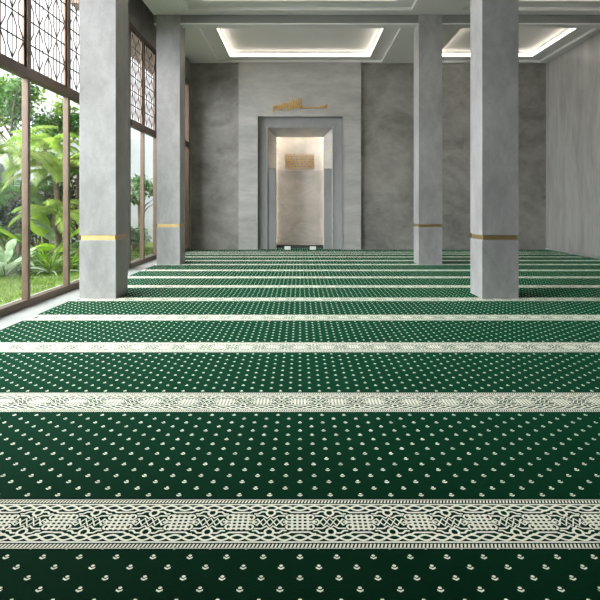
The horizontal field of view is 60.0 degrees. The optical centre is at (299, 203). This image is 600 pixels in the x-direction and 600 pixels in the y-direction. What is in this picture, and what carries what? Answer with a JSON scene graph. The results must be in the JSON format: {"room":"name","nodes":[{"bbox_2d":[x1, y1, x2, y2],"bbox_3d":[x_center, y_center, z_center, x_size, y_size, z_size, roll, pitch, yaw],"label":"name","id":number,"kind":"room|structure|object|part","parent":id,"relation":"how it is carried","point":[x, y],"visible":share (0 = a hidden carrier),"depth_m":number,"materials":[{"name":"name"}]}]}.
{"room":"mosque","nodes":[
{"label":"mosque","id":0,"kind":"room"},
{"bbox_2d":[126,0,190,268],"bbox_3d":[-3.190,-1.679,5.500,0.520,5.822,17.000,0,0,0],"label":"wall","id":1,"kind":"structure","parent":0,"point":[140,16],"depth_m":10.79,"materials":[{"name":"concrete"}]},
{"bbox_2d":[0,0,78,316],"bbox_3d":[-3.310,-1.133,5.755,0.120,4.728,7.730,0,0,0],"label":"window","id":2,"kind":"structure","parent":1,"relation":"in","point":[27,75],"depth_m":6.31,"materials":[{"name":"brown wood"}]},
{"bbox_2d":[0,0,25,66],"bbox_3d":[-3.310,-2.526,5.745,0.026,1.791,1.002,0,0,0],"label":"lattice screen","id":3,"kind":"object","parent":2,"relation":"attached to","point":[23,32],"visible":0.97,"depth_m":6.03,"materials":[{"name":"brown metal"}]},
{"bbox_3d":[-3.312,1.189,5.755,0.115,0.084,7.730,0,0,0],"label":"sill rail","id":4,"kind":"part","parent":2,"relation":"part of","materials":[{"name":"brown wood"}]},
{"bbox_2d":[31,0,65,86],"bbox_3d":[-3.310,-2.526,6.835,0.026,1.791,1.002,0,0,0],"label":"lattice screen","id":5,"kind":"object","parent":2,"relation":"attached to","point":[55,1],"visible":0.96,"depth_m":6.92,"materials":[{"name":"brown metal"}]},
{"bbox_2d":[71,0,78,92],"bbox_3d":[-3.310,-2.526,7.925,0.026,1.791,1.002,0,0,0],"label":"lattice screen","id":6,"kind":"object","parent":2,"relation":"attached to","point":[76,7],"visible":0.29,"depth_m":7.68,"materials":[{"name":"brown metal"}]},
{"bbox_2d":[71,0,152,74],"bbox_3d":[-3.900,-3.838,13.350,0.800,0.180,7.300,0,0,0],"label":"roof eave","id":7,"kind":"object","parent":1,"relation":"attached to","point":[148,51],"visible":0.09,"depth_m":12.70},
{"bbox_2d":[130,23,156,267],"bbox_3d":[-3.310,-1.133,11.365,0.120,4.728,2.770,0,0,0],"label":"window","id":8,"kind":"structure","parent":1,"relation":"in","point":[143,130],"depth_m":10.89,"materials":[{"name":"brown wood"}]},
{"bbox_2d":[131,29,142,124],"bbox_3d":[-3.310,-2.526,10.469,0.026,1.791,0.834,0,0,0],"label":"lattice screen","id":9,"kind":"object","parent":8,"relation":"attached to","point":[135,85],"visible":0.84,"depth_m":10.55,"materials":[{"name":"brown metal"}]},
{"bbox_3d":[-3.312,1.189,11.365,0.115,0.084,2.770,0,0,0],"label":"sill rail","id":10,"kind":"part","parent":8,"relation":"part of","materials":[{"name":"brown wood"}]},
{"bbox_3d":[-3.320,-3.460,11.365,0.100,0.074,2.770,0,0,0],"label":"head rail","id":11,"kind":"part","parent":8,"relation":"part of","materials":[{"name":"brown wood"}]},
{"bbox_2d":[145,44,154,130],"bbox_3d":[-3.310,-2.526,11.405,0.026,1.791,0.862,0,0,0],"label":"lattice screen","id":12,"kind":"object","parent":8,"relation":"attached to","point":[150,66],"visible":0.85,"depth_m":11.51,"materials":[{"name":"brown metal"}]},
{"bbox_2d":[184,78,188,251],"bbox_3d":[-2.984,-0.994,13.349,0.132,4.449,0.738,0,0,0],"label":"window","id":13,"kind":"structure","parent":1,"relation":"in","point":[186,224],"depth_m":13.64,"materials":[{"name":"brown wood"}]},
{"bbox_2d":[0,248,323,329],"bbox_3d":[1.735,1.332,6.200,10.370,0.200,18.800,0,0,0],"label":"floor","id":14,"kind":"structure","parent":0,"point":[15,317],"depth_m":6.31,"materials":[{"name":"stone"}]},
{"bbox_2d":[0,248,599,599],"bbox_3d":[1.848,1.224,6.650,9.503,0.015,15.300,0,0,0],"label":"carpet","id":15,"kind":"object","parent":14,"relation":"on","point":[279,423],"visible":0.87,"depth_m":2.78,"materials":[{"name":"green carpet"}]},
{"bbox_2d":[79,0,127,298],"bbox_3d":[-2.600,-1.285,6.912,0.470,5.010,0.465,0,0,0],"label":"concrete pillar","id":16,"kind":"structure","parent":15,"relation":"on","point":[103,24],"depth_m":6.68,"materials":[{"name":"grey concrete"}]},
{"bbox_2d":[157,15,184,264],"bbox_3d":[-2.635,-1.285,10.633,0.470,5.010,0.465,0,0,0],"label":"concrete pillar","id":17,"kind":"structure","parent":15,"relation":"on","point":[170,34],"depth_m":10.40,"materials":[{"name":"grey concrete"}]},
{"bbox_2d":[414,15,441,264],"bbox_3d":[2.610,-1.285,10.633,0.470,5.010,0.465,0,0,0],"label":"concrete pillar","id":18,"kind":"structure","parent":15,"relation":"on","point":[428,32],"depth_m":10.40,"materials":[{"name":"grey concrete"}]},
{"bbox_2d":[470,0,518,298],"bbox_3d":[2.575,-1.285,6.912,0.470,5.010,0.465,0,0,0],"label":"concrete pillar","id":19,"kind":"structure","parent":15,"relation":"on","point":[494,24],"depth_m":6.68,"materials":[{"name":"grey concrete"}]},
{"bbox_2d":[191,63,545,249],"bbox_3d":[1.695,-1.579,14.150,10.450,5.622,0.300,0,0,0],"label":"wall","id":20,"kind":"structure","parent":0,"point":[387,89],"depth_m":14.00,"materials":[{"name":"concrete"}]},
{"bbox_2d":[239,62,360,249],"bbox_3d":[-0.005,-1.284,14.348,3.270,5.006,0.953,0,0,0],"label":"niche","id":21,"kind":"object","parent":20,"relation":"attached to","point":[319,206],"visible":0.99,"depth_m":13.88,"materials":[{"name":"concrete"}]},
{"bbox_3d":[-1.136,-0.562,13.876,0.016,3.562,0.008,0,0,0],"label":"edge trim","id":22,"kind":"part","parent":21,"relation":"part of","materials":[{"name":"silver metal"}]},
{"bbox_3d":[-0.758,0.131,14.178,0.220,2.178,0.285,0,0,0],"label":"panel","id":23,"kind":"part","parent":21,"relation":"part of","materials":[{"name":"stone"}]},
{"bbox_2d":[272,98,326,112],"bbox_3d":[-0.010,-2.623,13.868,1.460,0.390,0.022,0,0,0],"label":"gold inscription","id":24,"kind":"object","parent":21,"relation":"attached to","point":[283,105],"visible":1,"depth_m":13.86,"materials":[{"name":"metal"}]},
{"bbox_2d":[285,154,314,167],"bbox_3d":[0.003,-1.213,14.665,0.823,0.410,0.020,0,0,0],"label":"gold inscription","id":25,"kind":"object","parent":21,"relation":"attached to","point":[302,160],"visible":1,"depth_m":14.65,"materials":[{"name":"metal"}]},
{"bbox_3d":[0.000,-0.559,14.045,2.278,3.556,0.090,0,0,0],"label":"portal frame","id":26,"kind":"part","parent":21,"relation":"part of","materials":[{"name":"stone"}]},
{"bbox_3d":[0.758,0.131,14.178,0.220,2.178,0.285,0,0,0],"label":"panel","id":27,"kind":"part","parent":21,"relation":"part of","materials":[{"name":"stone"}]},
{"bbox_3d":[1.136,-0.562,13.876,0.016,3.562,0.008,0,0,0],"label":"edge trim","id":28,"kind":"part","parent":21,"relation":"part of","materials":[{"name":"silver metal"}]},
{"bbox_2d":[143,0,599,62],"bbox_3d":[1.845,-4.190,5.500,9.550,0.800,17.000,0,0,0],"label":"ceiling","id":29,"kind":"structure","parent":0,"point":[202,45],"depth_m":11.98,"materials":[{"name":"paint"}]},
{"bbox_2d":[217,28,382,55],"bbox_3d":[0.000,-3.895,12.475,3.656,0.060,2.246,0,0,0],"label":"light","id":30,"kind":"object","parent":29,"relation":"attached to","point":[217,28],"visible":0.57,"depth_m":13.59,"materials":[{"name":"white"}]},
{"bbox_2d":[154,15,599,27],"bbox_3d":[1.845,-3.695,10.540,9.550,0.189,0.240,0,0,0],"label":"ceiling beam","id":31,"kind":"structure","parent":29,"relation":"attached to","point":[186,21],"depth_m":10.42,"materials":[{"name":"grey paint"}]},
{"bbox_2d":[442,54,469,55],"bbox_3d":[4.048,-3.895,13.489,0.728,0.060,0.091,0,0,0],"label":"light","id":32,"kind":"object","parent":29,"relation":"attached to","point":[442,54],"depth_m":13.59,"materials":[{"name":"white"}]},
{"bbox_2d":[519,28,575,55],"bbox_3d":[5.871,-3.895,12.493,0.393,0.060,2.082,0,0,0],"label":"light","id":33,"kind":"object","parent":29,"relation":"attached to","point":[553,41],"depth_m":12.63,"materials":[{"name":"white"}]},
{"bbox_2d":[546,33,599,256],"bbox_3d":[6.770,-1.279,5.400,0.300,5.022,17.200,0,0,0],"label":"wall","id":34,"kind":"structure","parent":0,"point":[572,77],"depth_m":12.54,"materials":[{"name":"concrete"}]},
{"bbox_2d":[545,248,599,258],"bbox_3d":[6.609,1.201,5.500,0.019,0.038,16.999,0,0,0],"label":"baseboard","id":35,"kind":"structure","parent":34,"relation":"attached to","point":[545,248],"depth_m":12.52,"materials":[{"name":"grey stone"}]},
{"label":"outside","id":36,"kind":"structure","parent":0,"visible":0},
{"bbox_2d":[0,242,152,305],"bbox_3d":[-9.861,1.407,6.000,12.279,0.250,24.000,0,0,0],"label":"lawn","id":37,"kind":"structure","parent":36,"point":[149,245],"depth_m":8.95,"materials":[{"name":"green plant"}]},
{"bbox_2d":[0,238,21,276],"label":"leafy plant","id":38,"kind":"object","parent":37,"relation":"on","point":[5,267],"depth_m":9.11,"materials":[{"name":"green plant"}]},
{"bbox_2d":[0,229,21,241],"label":"banana plant","id":39,"kind":"object","parent":37,"relation":"on","point":[5,232],"depth_m":9.80,"materials":[{"name":"green plant"}]},
{"bbox_2d":[0,190,35,249],"bbox_3d":[-7.530,0.376,13.024,2.005,1.827,1.486,0,0,0],"label":"shrub","id":40,"kind":"object","parent":37,"relation":"on","point":[3,210],"visible":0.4,"depth_m":12.69,"materials":[{"name":"green plant"}]},
{"bbox_2d":[0,253,40,278],"bbox_3d":[-5.084,1.066,9.427,0.951,0.455,0.944,0,0,32],"label":"spiky plant","id":41,"kind":"object","parent":37,"relation":"on","point":[17,272],"visible":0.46,"depth_m":9.35,"materials":[{"name":"green plant"}]},
{"bbox_2d":[0,181,60,252],"bbox_3d":[-6.724,0.331,12.986,1.903,1.914,1.249,0,0,0],"label":"shrub","id":42,"kind":"object","parent":37,"relation":"on","point":[10,218],"visible":0.2,"depth_m":12.76,"materials":[{"name":"green plant"}]},
{"bbox_3d":[-6.673,0.684,13.213,0.754,1.208,0.602,0,0,0],"label":"stem","id":43,"kind":"part","parent":42,"relation":"part of","materials":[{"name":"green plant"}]},
{"bbox_2d":[0,72,61,242],"bbox_3d":[-8.615,-1.364,15.413,2.400,5.297,2.680,0,0,21],"label":"leafy tree","id":44,"kind":"object","parent":37,"relation":"on","point":[9,87],"visible":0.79,"depth_m":15.38,"materials":[{"name":"green plant"}]},
{"bbox_3d":[-8.614,-2.927,15.406,2.393,2.170,2.677,0,0,22],"label":"crown","id":45,"kind":"part","parent":44,"relation":"part of","materials":[{"name":"green plant"}]},
{"bbox_2d":[0,180,61,255],"bbox_3d":[-6.874,0.352,12.800,2.158,1.867,2.294,0,0,0],"label":"tree fern","id":46,"kind":"object","parent":37,"relation":"on","point":[39,199],"visible":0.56,"depth_m":12.54,"materials":[{"name":"green plant"}]},
{"bbox_2d":[0,217,61,261],"bbox_3d":[-6.276,0.717,11.004,2.069,1.150,1.378,0,0,9],"label":"banana plant","id":47,"kind":"object","parent":37,"relation":"on","point":[19,236],"visible":0.42,"depth_m":11.03,"materials":[{"name":"green plant"}]},
{"bbox_2d":[0,125,71,187],"bbox_3d":[-6.366,-0.200,10.725,2.655,2.969,2.988,0,0,0],"label":"tree fern","id":48,"kind":"object","parent":37,"relation":"on","point":[45,160],"visible":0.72,"depth_m":10.84,"materials":[{"name":"green plant"}]},
{"bbox_2d":[15,251,60,266],"bbox_3d":[-5.063,1.097,10.205,0.893,0.452,0.867,0,0,-20],"label":"spiky plant","id":49,"kind":"object","parent":37,"relation":"on","point":[48,252],"visible":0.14,"depth_m":10.24,"materials":[{"name":"green plant"}]},
{"bbox_2d":[30,246,47,271],"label":"leafy plant","id":50,"kind":"object","parent":37,"relation":"on","point":[31,262],"depth_m":9.28,"materials":[{"name":"green plant"}]},
{"bbox_2d":[1,152,78,255],"bbox_3d":[-5.571,0.021,11.981,2.327,2.527,2.535,0,0,0],"label":"tree fern","id":51,"kind":"object","parent":37,"relation":"on","point":[74,160],"visible":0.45,"depth_m":11.76,"materials":[{"name":"green plant"}]},
{"bbox_2d":[8,199,78,256],"bbox_3d":[-5.127,0.588,11.107,1.963,1.399,1.953,0,0,0],"label":"tree fern","id":52,"kind":"object","parent":37,"relation":"on","point":[57,211],"visible":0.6,"depth_m":10.77,"materials":[{"name":"green plant"}]},
{"bbox_2d":[9,129,78,251],"bbox_3d":[-6.724,-0.342,13.839,1.864,3.252,1.927,0,0,0],"label":"palm tree","id":53,"kind":"object","parent":37,"relation":"on","point":[52,143],"visible":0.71,"depth_m":13.65,"materials":[{"name":"green plant"}]},
{"bbox_2d":[30,218,58,246],"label":"banana plant","id":54,"kind":"object","parent":37,"relation":"on","point":[50,235],"depth_m":10.50,"materials":[{"name":"green plant"}]},
{"bbox_2d":[30,207,62,263],"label":"banana plant","id":55,"kind":"object","parent":37,"relation":"on","point":[40,231],"depth_m":10.45,"materials":[{"name":"green plant"}]},
{"bbox_2d":[30,239,77,275],"bbox_3d":[-4.638,0.985,9.578,1.375,0.701,1.206,0,0,0],"label":"spiky plant","id":56,"kind":"object","parent":37,"relation":"on","point":[50,266],"visible":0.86,"depth_m":9.52,"materials":[{"name":"green plant"}]},
{"bbox_2d":[33,150,80,255],"bbox_3d":[-5.231,-0.004,12.602,2.062,2.577,2.166,0,0,23],"label":"tree fern","id":57,"kind":"object","parent":37,"relation":"on","point":[73,173],"visible":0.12,"depth_m":12.45,"materials":[{"name":"green plant"}]},
{"bbox_2d":[37,94,78,152],"bbox_3d":[-7.252,-1.046,16.279,1.803,4.663,1.902,0,0,-16],"label":"leafy tree","id":58,"kind":"object","parent":37,"relation":"on","point":[74,117],"visible":0.36,"depth_m":15.85,"materials":[{"name":"green plant"}]},
{"bbox_2d":[39,172,77,242],"bbox_3d":[-5.630,0.112,13.313,1.664,2.348,1.542,0,0,0],"label":"shrub","id":59,"kind":"object","parent":37,"relation":"on","point":[71,191],"visible":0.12,"depth_m":12.98,"materials":[{"name":"green plant"}]},
{"bbox_2d":[44,178,77,252],"bbox_3d":[-6.032,0.177,13.380,1.576,2.221,1.578,0,0,0],"label":"shrub","id":60,"kind":"object","parent":37,"relation":"on","point":[71,179],"visible":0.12,"depth_m":12.97,"materials":[{"name":"green plant"}]},
{"bbox_2d":[56,249,78,270],"bbox_3d":[-4.335,1.077,9.965,0.873,0.494,0.822,0,0,20],"label":"spiky plant","id":61,"kind":"object","parent":37,"relation":"on","point":[73,262],"visible":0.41,"depth_m":9.87,"materials":[{"name":"green plant"}]},
{"bbox_2d":[70,241,78,258],"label":"banana plant","id":62,"kind":"object","parent":37,"relation":"on","point":[76,244],"depth_m":10.77,"materials":[{"name":"green plant"}]},
{"bbox_2d":[1,139,157,241],"bbox_3d":[-6.300,-0.443,17.550,7.400,3.450,0.300,0,0,0],"label":"wall","id":63,"kind":"structure","parent":37,"relation":"on","point":[135,143],"depth_m":17.40,"materials":[{"name":"white paint"}]},
{"bbox_2d":[131,226,151,250],"bbox_3d":[-4.544,0.924,14.206,0.707,0.731,0.985,0,0,45],"label":"shrub","id":64,"kind":"object","parent":37,"relation":"on","point":[135,234],"visible":0.52,"depth_m":14.16,"materials":[{"name":"green plant"}]},
{"bbox_3d":[-4.519,1.057,14.207,0.382,0.466,0.306,0,0,0],"label":"stem","id":65,"kind":"part","parent":64,"relation":"part of","materials":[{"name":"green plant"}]},
{"bbox_2d":[131,174,152,247],"bbox_3d":[-4.699,0.181,15.448,1.298,2.216,1.110,0,0,-27],"label":"leafy tree","id":66,"kind":"object","parent":37,"relation":"on","point":[135,195],"visible":0.59,"depth_m":15.29,"materials":[{"name":"green plant"}]},
{"bbox_3d":[-4.699,-0.406,15.448,1.298,1.040,1.111,0,0,-27],"label":"crown","id":67,"kind":"part","parent":66,"relation":"part of","materials":[{"name":"green plant"}]}
]}

